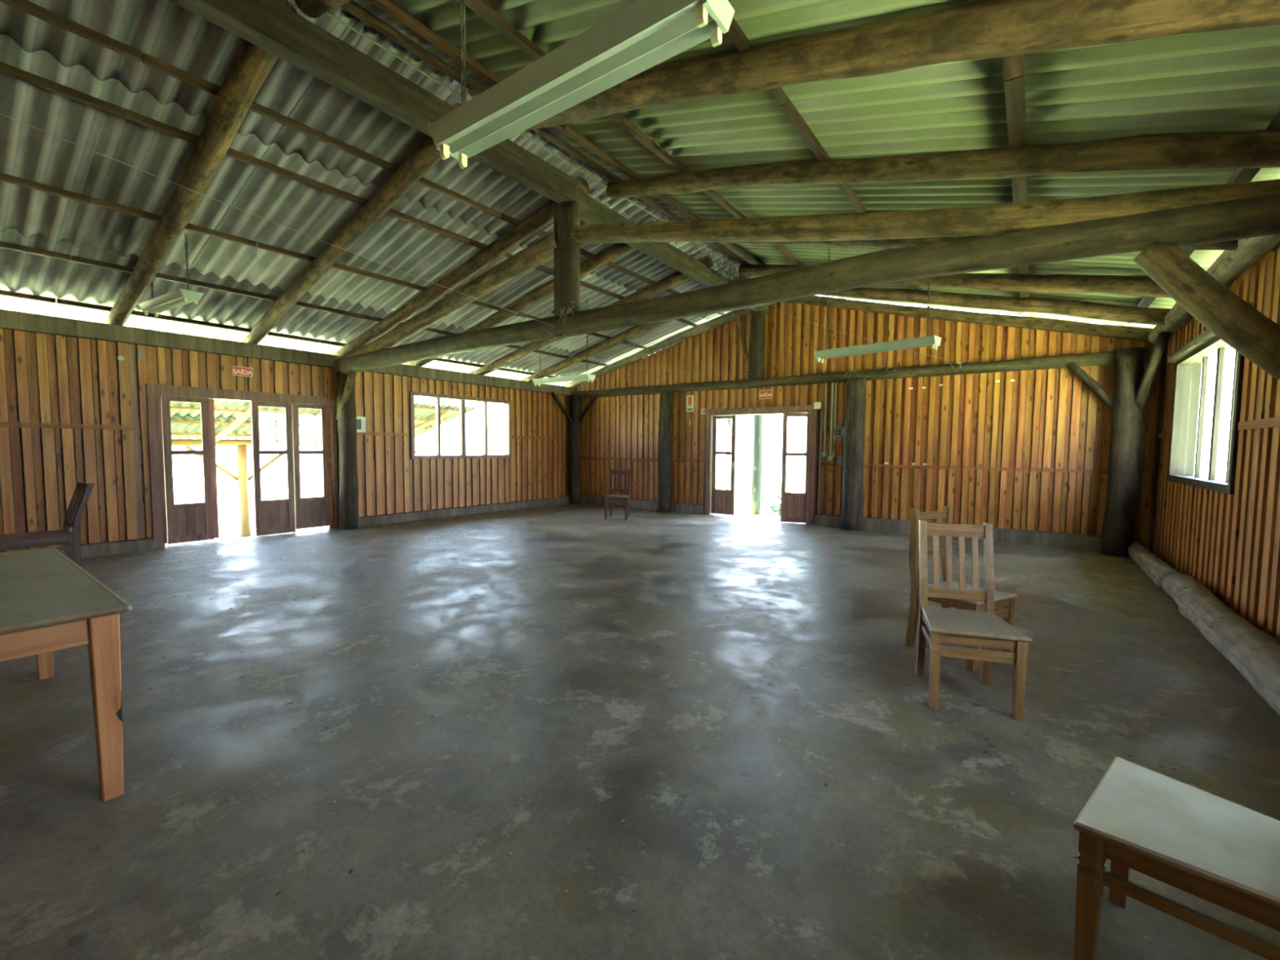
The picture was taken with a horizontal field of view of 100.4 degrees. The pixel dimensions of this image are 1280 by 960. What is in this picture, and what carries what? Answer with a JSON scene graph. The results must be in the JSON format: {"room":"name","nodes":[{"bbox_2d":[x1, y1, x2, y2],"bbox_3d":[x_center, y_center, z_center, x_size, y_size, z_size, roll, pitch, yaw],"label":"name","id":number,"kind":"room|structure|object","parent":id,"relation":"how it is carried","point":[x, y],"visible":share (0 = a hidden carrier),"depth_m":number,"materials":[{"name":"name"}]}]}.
{"room":"community hall","nodes":[
{"label":"community hall","id":0,"kind":"room"},
{"bbox_2d":[0,309,577,559],"bbox_3d":[-5.068,-0.632,9.034,0.230,2.900,11.500,3,4,36],"label":"wall","id":1,"kind":"structure","parent":0,"point":[72,411],"depth_m":7.09,"materials":[{"name":"brown wood"}]},
{"bbox_2d":[116,355,124,360],"bbox_3d":[-6.654,-1.562,6.832,0.012,0.060,0.070,3,4,36],"label":"round badge","id":2,"kind":"object","parent":1,"relation":"attached to","point":[119,357],"visible":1,"depth_m":6.83,"materials":[{"name":"plastic"}]},
{"bbox_2d":[137,350,142,359],"bbox_3d":[-6.556,-1.636,6.991,0.035,0.130,0.040,3,4,36],"label":"wall switch","id":3,"kind":"object","parent":1,"relation":"attached to","point":[140,352],"visible":1,"depth_m":6.98,"materials":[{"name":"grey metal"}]},
{"bbox_2d":[146,383,338,548],"bbox_3d":[-5.893,-0.231,8.098,0.220,2.200,2.360,3,4,36],"label":"door","id":4,"kind":"structure","parent":1,"relation":"in","point":[172,522],"depth_m":7.81,"materials":[{"name":"brown wood"}]},
{"bbox_2d":[231,365,253,377],"bbox_3d":[-5.880,-1.605,7.888,0.010,0.135,0.250,3,4,36],"label":"exit sign","id":5,"kind":"object","parent":1,"relation":"attached to","point":[237,371],"visible":1,"depth_m":7.88,"materials":[{"name":"red plastic"}]},
{"bbox_2d":[356,416,365,432],"bbox_3d":[-4.881,-0.965,9.251,0.066,0.270,0.230,3,4,36],"label":"box","id":6,"kind":"object","parent":1,"relation":"attached to","point":[361,421],"visible":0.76,"depth_m":9.26,"materials":[{"name":"beige plastic"}]},
{"bbox_2d":[408,391,511,459],"bbox_3d":[-3.667,-1.086,11.066,0.170,1.280,2.410,3,4,36],"label":"window","id":7,"kind":"structure","parent":1,"relation":"in","point":[507,404],"depth_m":11.04,"materials":[{"name":"white wood"}]},
{"bbox_2d":[0,502,1279,959],"bbox_3d":[-0.727,1.119,5.951,11.140,0.140,11.720,3,4,36],"label":"floor","id":8,"kind":"structure","parent":0,"point":[925,858],"depth_m":2.52,"materials":[{"name":"concrete"}]},
{"bbox_2d":[0,481,94,568],"bbox_3d":[-6.252,0.532,5.601,0.530,0.980,0.698,3,4,34],"label":"dining chair","id":9,"kind":"object","parent":8,"relation":"on","point":[73,514],"visible":0.93,"depth_m":5.64,"materials":[{"name":"brown wood"}]},
{"bbox_2d":[0,547,132,801],"bbox_3d":[-3.071,0.861,2.375,1.960,0.775,0.870,3,4,36],"label":"dining table","id":10,"kind":"object","parent":8,"relation":"on","point":[49,603],"visible":1,"depth_m":2.11,"materials":[{"name":"brown wood"}]},
{"bbox_2d":[336,372,359,529],"bbox_3d":[-4.931,-0.528,8.986,0.300,2.701,0.308,3,4,36],"label":"log post","id":11,"kind":"object","parent":8,"relation":"on","point":[347,416],"visible":0.91,"depth_m":8.91,"materials":[{"name":"brown wood"}]},
{"bbox_2d":[551,391,598,503],"bbox_3d":[-1.608,-0.748,12.935,0.790,2.709,0.951,3,4,36],"label":"log post","id":12,"kind":"object","parent":8,"relation":"on","point":[574,420],"visible":1,"depth_m":13.21,"materials":[{"name":"brown wood"}]},
{"bbox_2d":[604,469,630,519],"bbox_3d":[-0.434,0.280,10.650,0.470,0.960,0.598,1,4,6],"label":"dining chair","id":13,"kind":"object","parent":8,"relation":"on","point":[611,497],"visible":1,"depth_m":10.80,"materials":[{"name":"brown wood"}]},
{"bbox_2d":[136,521,1164,891],"bbox_3d":[-0.311,1.004,6.699,10.042,0.003,9.030,3,4,36],"label":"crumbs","id":14,"kind":"object","parent":8,"relation":"on","point":[473,522],"visible":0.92,"depth_m":3.62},
{"bbox_2d":[120,505,1206,926],"bbox_3d":[-0.325,1.002,6.710,10.081,0.004,9.127,3,4,36],"label":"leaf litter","id":15,"kind":"object","parent":8,"relation":"on","point":[825,784],"visible":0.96,"depth_m":5.06,"materials":[{"name":"brown plant"}]},
{"bbox_2d":[657,390,672,512],"bbox_3d":[0.558,-0.621,11.736,0.319,2.641,0.326,3,4,36],"label":"log post","id":16,"kind":"object","parent":8,"relation":"on","point":[664,433],"visible":1,"depth_m":11.62,"materials":[{"name":"brown wood"}]},
{"bbox_2d":[840,377,866,530],"bbox_3d":[3.765,-0.446,9.360,0.392,2.641,0.373,3,4,36],"label":"log post","id":17,"kind":"object","parent":8,"relation":"on","point":[853,495],"visible":1,"depth_m":9.24,"materials":[{"name":"brown wood"}]},
{"bbox_2d":[905,506,1017,671],"bbox_3d":[2.223,0.712,3.703,0.470,1.000,0.508,-1,4,-28],"label":"dining chair","id":18,"kind":"object","parent":8,"relation":"on","point":[1006,600],"visible":0.59,"depth_m":3.78,"materials":[{"name":"brown wood"}]},
{"bbox_2d":[915,520,1031,720],"bbox_3d":[1.887,0.761,3.104,0.470,0.970,0.598,2,4,17],"label":"dining chair","id":19,"kind":"object","parent":8,"relation":"on","point":[985,629],"visible":1,"depth_m":3.12,"materials":[{"name":"brown wood"}]},
{"bbox_2d":[1066,331,1171,557],"bbox_3d":[6.483,-0.414,7.193,0.526,2.890,1.254,0,4,-11],"label":"log post","id":20,"kind":"object","parent":8,"relation":"on","point":[1132,384],"visible":0.99,"depth_m":7.13,"materials":[{"name":"brown wood"}]},
{"bbox_2d":[1073,756,1279,959],"bbox_3d":[1.511,0.868,1.319,0.490,0.970,0.588,-2,5,-39],"label":"bench","id":21,"kind":"object","parent":8,"relation":"on","point":[1220,851],"visible":1,"depth_m":1.36,"materials":[{"name":"brown wood"}]},
{"bbox_2d":[0,0,1279,387],"bbox_3d":[-0.799,-2.656,5.660,13.300,1.822,12.803,3,4,36],"label":"ceiling","id":22,"kind":"structure","parent":0,"point":[280,112],"depth_m":4.47,"materials":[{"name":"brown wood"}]},
{"bbox_2d":[137,233,204,316],"bbox_3d":[-5.292,-2.286,5.989,1.194,0.738,0.216,3,4,31],"label":"fitting","id":23,"kind":"object","parent":22,"relation":"hanging from","point":[180,297],"visible":0.95,"depth_m":5.87,"materials":[{"name":"metal"}]},
{"bbox_2d":[256,240,257,268],"bbox_3d":[-4.246,-2.496,5.915,0.013,0.300,0.007,3,4,36],"label":"string","id":24,"kind":"object","parent":22,"relation":"hanging from","point":[256,241],"visible":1,"depth_m":5.91,"materials":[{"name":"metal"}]},
{"bbox_2d":[325,11,754,277],"bbox_3d":[-0.638,-3.284,5.629,0.036,0.047,11.400,3,4,36],"label":"purlin","id":25,"kind":"object","parent":22,"relation":"attached to","point":[327,12],"visible":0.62,"depth_m":4.37,"materials":[{"name":"wood"}]},
{"bbox_2d":[532,333,595,386],"bbox_3d":[-1.370,-2.419,9.471,1.331,1.420,0.216,3,4,34],"label":"fitting","id":26,"kind":"object","parent":22,"relation":"hanging from","point":[586,376],"visible":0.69,"depth_m":9.40,"materials":[{"name":"metal"}]},
{"bbox_2d":[427,0,734,168],"bbox_3d":[-0.293,-2.016,1.899,1.300,1.348,0.216,3,4,36],"label":"fitting","id":27,"kind":"object","parent":22,"relation":"hanging from","point":[643,34],"visible":1,"depth_m":1.82,"materials":[{"name":"metal"}]},
{"bbox_2d":[696,248,749,284],"bbox_3d":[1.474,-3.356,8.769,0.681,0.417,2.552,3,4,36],"label":"nest","id":28,"kind":"object","parent":22,"relation":"attached to","point":[731,274],"visible":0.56,"depth_m":8.57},
{"bbox_2d":[333,178,1279,419],"bbox_3d":[-0.704,-1.857,5.760,10.704,2.215,0.254,3,4,36],"label":"roof truss","id":29,"kind":"object","parent":22,"relation":"attached to","point":[1155,224],"visible":1,"depth_m":3.75,"materials":[{"name":"brown wood"}]},
{"bbox_2d":[0,113,553,326],"bbox_3d":[-2.328,-1.897,4.433,3.945,0.605,0.005,-3,5,-44],"label":"wire","id":30,"kind":"object","parent":29,"relation":"hanging from","point":[0,113],"visible":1,"depth_m":3.86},
{"bbox_2d":[546,301,578,337],"bbox_3d":[-0.820,-1.701,5.697,0.422,0.341,0.147,3,4,36],"label":"straw wisps","id":31,"kind":"object","parent":29,"relation":"on","point":[571,301],"visible":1,"depth_m":5.66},
{"bbox_2d":[813,245,941,363],"bbox_3d":[2.594,-2.144,5.875,0.216,1.543,1.312,-3,5,-43],"label":"fitting","id":32,"kind":"object","parent":22,"relation":"hanging from","point":[933,340],"visible":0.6,"depth_m":5.80,"materials":[{"name":"metal"}]},
{"bbox_2d":[575,302,1163,551],"bbox_3d":[2.656,-1.363,10.371,10.920,4.327,0.260,3,4,36],"label":"wall","id":33,"kind":"structure","parent":0,"point":[1028,456],"depth_m":8.97,"materials":[{"name":"brown wood"}]},
{"bbox_2d":[686,395,693,411],"bbox_3d":[1.083,-1.657,11.556,0.180,0.350,0.009,3,4,36],"label":"notice","id":34,"kind":"object","parent":33,"relation":"attached to","point":[690,398],"visible":1,"depth_m":11.55,"materials":[{"name":"beige plastic"}]},
{"bbox_2d":[702,404,819,524],"bbox_3d":[2.336,-0.326,10.620,2.440,2.220,0.332,3,4,36],"label":"door","id":35,"kind":"structure","parent":33,"relation":"in","point":[795,507],"depth_m":10.20,"materials":[{"name":"brown wood"}]},
{"bbox_2d":[759,390,772,399],"bbox_3d":[2.483,-1.686,10.524,0.262,0.165,0.010,3,4,36],"label":"exit sign","id":36,"kind":"object","parent":33,"relation":"attached to","point":[763,394],"visible":1,"depth_m":10.53,"materials":[{"name":"red plastic"}]},
{"bbox_2d":[813,401,821,408],"bbox_3d":[3.260,-1.369,9.790,0.120,0.120,0.040,3,4,36],"label":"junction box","id":37,"kind":"object","parent":33,"relation":"attached to","point":[816,405],"visible":1,"depth_m":9.77,"materials":[{"name":"beige plastic"}]},
{"bbox_2d":[817,410,822,513],"bbox_3d":[3.357,-0.326,9.944,0.025,1.920,0.030,3,4,36],"label":"strip","id":38,"kind":"object","parent":33,"relation":"attached to","point":[820,431],"visible":1,"depth_m":9.93,"materials":[{"name":"wood"}]},
{"bbox_2d":[821,382,827,457],"bbox_3d":[3.420,-1.115,9.840,0.082,1.370,0.046,3,4,36],"label":"conduit","id":39,"kind":"object","parent":33,"relation":"attached to","point":[824,454],"visible":0.88,"depth_m":9.84,"materials":[{"name":"beige plastic"}]},
{"bbox_2d":[827,382,833,460],"bbox_3d":[3.512,-1.078,9.774,0.082,1.435,0.046,3,4,36],"label":"conduit","id":40,"kind":"object","parent":33,"relation":"attached to","point":[830,456],"visible":0.85,"depth_m":9.77,"materials":[{"name":"beige plastic"}]},
{"bbox_2d":[832,382,836,457],"bbox_3d":[3.559,-1.107,9.734,0.045,1.370,0.040,3,4,36],"label":"conduit","id":41,"kind":"object","parent":33,"relation":"attached to","point":[833,452],"visible":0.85,"depth_m":9.74,"materials":[{"name":"beige plastic"}]},
{"bbox_2d":[833,426,844,438],"bbox_3d":[3.625,-0.868,9.680,0.210,0.230,0.110,3,4,36],"label":"meter box","id":42,"kind":"object","parent":33,"relation":"attached to","point":[838,432],"visible":0.86,"depth_m":9.65,"materials":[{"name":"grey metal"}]},
{"bbox_2d":[838,456,843,465],"bbox_3d":[3.685,-0.348,9.700,0.150,0.170,0.034,3,4,36],"label":"switch plate","id":43,"kind":"object","parent":33,"relation":"attached to","point":[840,458],"visible":0.45,"depth_m":9.70,"materials":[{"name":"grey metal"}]},
{"bbox_2d":[568,309,1148,397],"bbox_3d":[2.531,-2.664,10.291,10.700,1.713,0.329,3,4,36],"label":"truss","id":44,"kind":"object","parent":33,"relation":"attached to","point":[757,319],"visible":0.95,"depth_m":9.76,"materials":[{"name":"brown wood"}]},
{"bbox_2d":[612,364,717,373],"bbox_3d":[0.742,-2.358,11.344,3.404,0.446,0.005,3,4,34],"label":"wire","id":45,"kind":"object","parent":44,"relation":"attached to","point":[612,365],"visible":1,"depth_m":11.44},
{"bbox_2d":[761,305,949,360],"bbox_3d":[3.509,-2.491,8.929,2.997,1.135,0.005,2,4,22],"label":"wire","id":46,"kind":"object","parent":44,"relation":"attached to","point":[762,305],"visible":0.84,"depth_m":8.94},
{"bbox_2d":[842,360,968,376],"bbox_3d":[4.378,-1.848,8.903,1.920,0.198,0.139,3,4,35],"label":"straw wisps","id":47,"kind":"object","parent":44,"relation":"on","point":[967,360],"visible":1,"depth_m":9.03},
{"bbox_2d":[1147,234,1279,644],"bbox_3d":[3.602,-0.282,2.679,0.340,3.135,11.500,3,4,36],"label":"wall","id":48,"kind":"structure","parent":0,"point":[1229,544],"depth_m":4.32,"materials":[{"name":"brown wood"}]},
{"bbox_2d":[1149,342,1168,552],"bbox_3d":[7.098,-0.406,7.232,0.130,2.880,0.180,3,4,36],"label":"trim","id":49,"kind":"structure","parent":48,"relation":"attached to","point":[1165,353],"depth_m":7.20,"materials":[{"name":"brown wood"}]},
{"bbox_2d":[1127,539,1279,715],"bbox_3d":[4.380,1.093,3.985,0.320,0.327,8.301,3,4,36],"label":"log","id":50,"kind":"object","parent":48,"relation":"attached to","point":[1254,652],"depth_m":3.78,"materials":[{"name":"wood"}]},
{"bbox_2d":[1167,301,1253,494],"bbox_3d":[5.818,-0.718,5.461,0.290,1.579,2.821,3,4,36],"label":"window","id":51,"kind":"structure","parent":48,"relation":"in","point":[1188,359],"depth_m":5.89,"materials":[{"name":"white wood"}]},
{"label":"outside","id":52,"kind":"structure","parent":0,"visible":0},
{"bbox_2d":[164,459,1226,545],"bbox_3d":[0.799,0.907,18.100,160.000,0.870,170.000,3,4,36],"label":"ground","id":53,"kind":"structure","parent":52,"point":[188,477],"depth_m":31.26,"materials":[{"name":"white"}]},
{"bbox_2d":[169,399,479,537],"bbox_3d":[-8.947,-0.186,11.148,3.800,3.242,10.973,3,4,36],"label":"porch roof","id":54,"kind":"structure","parent":53,"relation":"on","point":[233,419],"depth_m":12.27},
{"bbox_2d":[725,418,731,489],"bbox_3d":[3.204,-2.567,18.603,3.222,6.944,3.282,3,4,36],"label":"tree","id":55,"kind":"object","parent":53,"relation":"on","point":[728,420],"visible":0.02,"depth_m":18.74,"materials":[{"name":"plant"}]},
{"bbox_2d":[766,502,780,516],"bbox_3d":[3.897,0.810,14.838,0.700,0.432,0.683,3,4,36],"label":"shrub","id":56,"kind":"object","parent":53,"relation":"on","point":[772,506],"visible":0.57,"depth_m":14.81,"materials":[{"name":"green plant"}]},
{"bbox_2d":[769,489,788,503],"bbox_3d":[4.906,0.626,18.129,0.973,0.569,0.950,1,4,13],"label":"shrub","id":57,"kind":"object","parent":53,"relation":"on","point":[776,492],"visible":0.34,"depth_m":18.12,"materials":[{"name":"green plant"}]},
{"bbox_2d":[749,294,824,515],"bbox_3d":[2.639,-2.827,14.001,4.121,7.815,6.006,3,4,36],"label":"tree","id":58,"kind":"object","parent":53,"relation":"on","point":[757,434],"visible":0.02,"depth_m":14.87,"materials":[{"name":"green plant"}]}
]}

